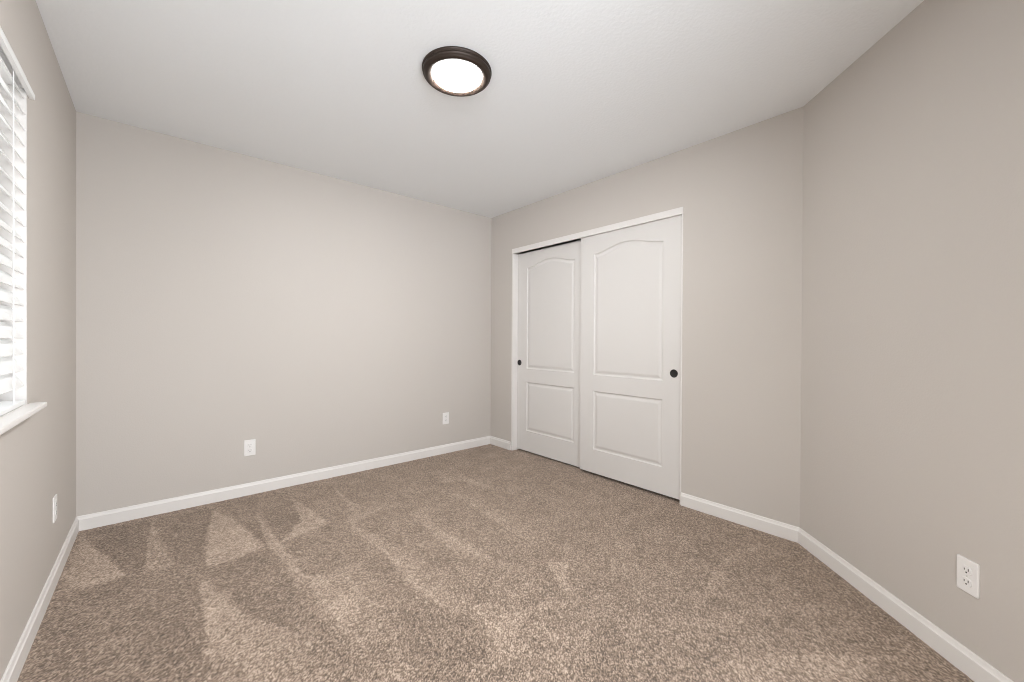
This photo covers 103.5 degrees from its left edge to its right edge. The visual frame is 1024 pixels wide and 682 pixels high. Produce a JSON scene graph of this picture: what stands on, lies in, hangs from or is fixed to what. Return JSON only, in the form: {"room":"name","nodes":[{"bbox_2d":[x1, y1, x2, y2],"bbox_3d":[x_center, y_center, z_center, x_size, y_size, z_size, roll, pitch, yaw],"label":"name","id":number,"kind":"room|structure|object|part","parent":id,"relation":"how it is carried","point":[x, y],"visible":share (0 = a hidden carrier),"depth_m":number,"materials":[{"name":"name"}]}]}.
{"room":"empty bedroom","nodes":[
{"label":"empty bedroom","id":0,"kind":"room"},
{"bbox_2d":[0,0,75,680],"bbox_3d":[-1.244,-0.094,0.781,0.120,2.490,4.058,0,0,-41],"label":"wall","id":1,"kind":"structure","parent":0,"point":[38,454],"depth_m":1.67,"materials":[{"name":"grey paint"}]},
{"bbox_2d":[0,26,46,434],"bbox_3d":[-1.296,-0.350,0.876,0.163,1.209,1.582,0,0,-41],"label":"window","id":2,"kind":"structure","parent":1,"relation":"in","point":[18,415],"depth_m":1.45,"materials":[{"name":"white plastic"}]},
{"bbox_2d":[0,28,34,415],"bbox_3d":[-1.285,-0.359,0.886,0.072,1.186,1.586,0,0,-41],"label":"window blind","id":3,"kind":"object","parent":2,"relation":"attached to","point":[11,73],"visible":1,"depth_m":1.35,"materials":[{"name":"white plastic"}]},
{"bbox_3d":[-1.294,0.226,0.884,0.056,0.016,1.474,0,0,-41],"label":"rail","id":4,"kind":"part","parent":3,"relation":"part of","materials":[{"name":"white plastic"}]},
{"bbox_3d":[-1.672,-0.349,1.329,0.042,1.126,0.003,0,0,-41],"label":"ladder cord","id":5,"kind":"part","parent":3,"relation":"part of","materials":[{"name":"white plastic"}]},
{"bbox_3d":[-1.288,0.245,0.889,0.133,0.020,1.582,0,0,-41],"label":"sill","id":6,"kind":"part","parent":2,"relation":"part of","materials":[{"name":"white paint"}]},
{"bbox_2d":[0,517,78,681],"bbox_3d":[-1.240,1.093,0.875,0.012,0.111,3.938,0,0,-41],"label":"baseboard","id":7,"kind":"structure","parent":1,"relation":"attached to","point":[13,670],"depth_m":1.57,"materials":[{"name":"white paint"}]},
{"bbox_2d":[53,494,56,522],"bbox_3d":[-2.106,0.772,1.861,0.008,0.114,0.070,0,0,-41],"label":"wall outlet","id":8,"kind":"object","parent":1,"relation":"attached to","point":[55,496],"visible":1,"depth_m":1.85,"materials":[{"name":"white plastic"}]},
{"bbox_2d":[76,111,491,516],"bbox_3d":[-1.422,-0.107,3.403,3.309,2.490,0.120,0,0,-41],"label":"wall","id":9,"kind":"structure","parent":0,"point":[225,299],"depth_m":2.92,"materials":[{"name":"grey paint"}]},
{"bbox_2d":[244,439,255,455],"bbox_3d":[-1.893,0.771,2.913,0.070,0.114,0.008,0,0,-41],"label":"wall outlet","id":10,"kind":"object","parent":9,"relation":"attached to","point":[249,445],"visible":1,"depth_m":2.91,"materials":[{"name":"white plastic"}]},
{"bbox_2d":[77,436,489,530],"bbox_3d":[-1.384,1.081,3.358,3.069,0.111,0.012,0,0,-41],"label":"baseboard","id":11,"kind":"structure","parent":9,"relation":"attached to","point":[99,519],"depth_m":2.92,"materials":[{"name":"white paint"}]},
{"bbox_2d":[443,412,448,423],"bbox_3d":[-0.656,0.766,3.997,0.070,0.114,0.008,0,0,-41],"label":"wall outlet","id":12,"kind":"object","parent":9,"relation":"attached to","point":[445,415],"visible":1,"depth_m":4.00,"materials":[{"name":"white plastic"}]},
{"bbox_2d":[36,0,923,217],"bbox_3d":[0.515,-1.373,1.513,4.489,0.120,5.658,0,0,-41],"label":"ceiling","id":13,"kind":"structure","parent":0,"point":[578,93],"depth_m":2.01,"materials":[{"name":"white paint"}]},
{"bbox_2d":[422,46,491,96],"bbox_3d":[-0.268,-1.293,1.967,0.336,0.051,0.336,0,0,-41],"label":"ceiling light","id":14,"kind":"object","parent":13,"relation":"attached to","point":[457,71],"visible":1,"depth_m":1.91,"materials":[{"name":"white glass"}]},
{"bbox_2d":[17,444,973,681],"bbox_3d":[0.222,1.125,2.054,3.808,0.006,4.127,0,0,-41],"label":"floor","id":15,"kind":"structure","parent":0,"point":[485,563],"depth_m":1.81,"materials":[{"name":"carpet"}]},
{"bbox_2d":[521,247,541,253],"bbox_3d":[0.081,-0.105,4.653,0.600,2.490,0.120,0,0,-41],"label":"door track","id":16,"kind":"structure","parent":0,"point":[541,247],"depth_m":4.69,"materials":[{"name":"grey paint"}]},
{"bbox_2d":[542,238,580,248],"bbox_3d":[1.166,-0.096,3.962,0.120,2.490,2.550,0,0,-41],"label":"door track","id":17,"kind":"structure","parent":0,"point":[580,238],"depth_m":4.56,"materials":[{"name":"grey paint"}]},
{"bbox_2d":[490,106,803,526],"bbox_3d":[0.742,-0.095,3.353,0.120,2.490,2.807,0,0,-41],"label":"wall","id":18,"kind":"structure","parent":0,"point":[739,192],"depth_m":2.56,"materials":[{"name":"grey paint"}]},
{"bbox_2d":[490,436,510,449],"bbox_3d":[-0.128,1.083,4.243,0.012,0.111,0.338,0,0,-41],"label":"baseboard","id":19,"kind":"structure","parent":18,"relation":"attached to","point":[505,444],"depth_m":4.22,"materials":[{"name":"white paint"}]},
{"bbox_2d":[517,240,580,466],"bbox_3d":[0.361,0.110,3.814,0.039,1.983,0.892,0,0,-41],"label":"door","id":20,"kind":"structure","parent":18,"relation":"in","point":[549,279],"depth_m":3.80,"materials":[{"name":"white paint"}]},
{"bbox_2d":[511,214,682,502],"bbox_3d":[0.627,0.134,3.482,0.122,2.029,1.781,0,0,-41],"label":"trim","id":21,"kind":"structure","parent":18,"relation":"attached to","point":[514,256],"depth_m":4.11,"materials":[{"name":"white paint"}]},
{"bbox_2d":[512,207,682,253],"bbox_3d":[0.633,-0.904,3.477,0.122,0.048,1.781,0,0,-41],"label":"trim","id":22,"kind":"structure","parent":18,"relation":"attached to","point":[678,211],"depth_m":3.25,"materials":[{"name":"white paint"}]},
{"bbox_2d":[580,215,681,499],"bbox_3d":[0.893,0.105,3.140,0.039,1.991,0.892,0,0,-41],"label":"door","id":23,"kind":"structure","parent":18,"relation":"in","point":[630,341],"depth_m":3.07,"materials":[{"name":"white paint"}]},
{"bbox_3d":[1.137,0.228,2.835,0.004,0.058,0.058,0,0,-41],"label":"finger pull","id":24,"kind":"part","parent":23,"relation":"part of","materials":[{"name":"black metal"}]},
{"bbox_2d":[680,492,799,542],"bbox_3d":[1.386,1.100,2.516,0.012,0.111,0.682,0,0,-41],"label":"baseboard","id":25,"kind":"structure","parent":18,"relation":"attached to","point":[770,526],"depth_m":2.47,"materials":[{"name":"white paint"}]},
{"bbox_2d":[800,0,1023,681],"bbox_3d":[1.631,-0.082,1.481,0.120,2.490,1.650,0,0,4],"label":"wall","id":26,"kind":"structure","parent":0,"point":[912,352],"depth_m":1.53,"materials":[{"name":"grey paint"}]},
{"bbox_2d":[798,528,1013,681],"bbox_3d":[1.556,1.106,1.466,0.012,0.111,1.600,0,0,4],"label":"baseboard","id":27,"kind":"structure","parent":26,"relation":"attached to","point":[957,654],"depth_m":1.58,"materials":[{"name":"white paint"}]},
{"bbox_2d":[956,554,979,598],"bbox_3d":[1.554,0.802,1.377,0.008,0.114,0.070,0,0,4],"label":"wall outlet","id":28,"kind":"object","parent":26,"relation":"attached to","point":[968,571],"visible":1,"depth_m":1.37,"materials":[{"name":"white plastic"}]},
{"bbox_2d":[961,576,971,586],"bbox_3d":[1.552,0.822,1.377,0.002,0.029,0.034,0,0,4],"label":"receptacle","id":29,"kind":"object","parent":28,"relation":"attached to","point":[966,581],"depth_m":1.38,"materials":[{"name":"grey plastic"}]},
{"bbox_2d":[961,565,971,575],"bbox_3d":[1.552,0.783,1.377,0.002,0.029,0.034,0,0,4],"label":"receptacle","id":30,"kind":"object","parent":28,"relation":"attached to","point":[966,570],"depth_m":1.38,"materials":[{"name":"grey plastic"}]}
]}

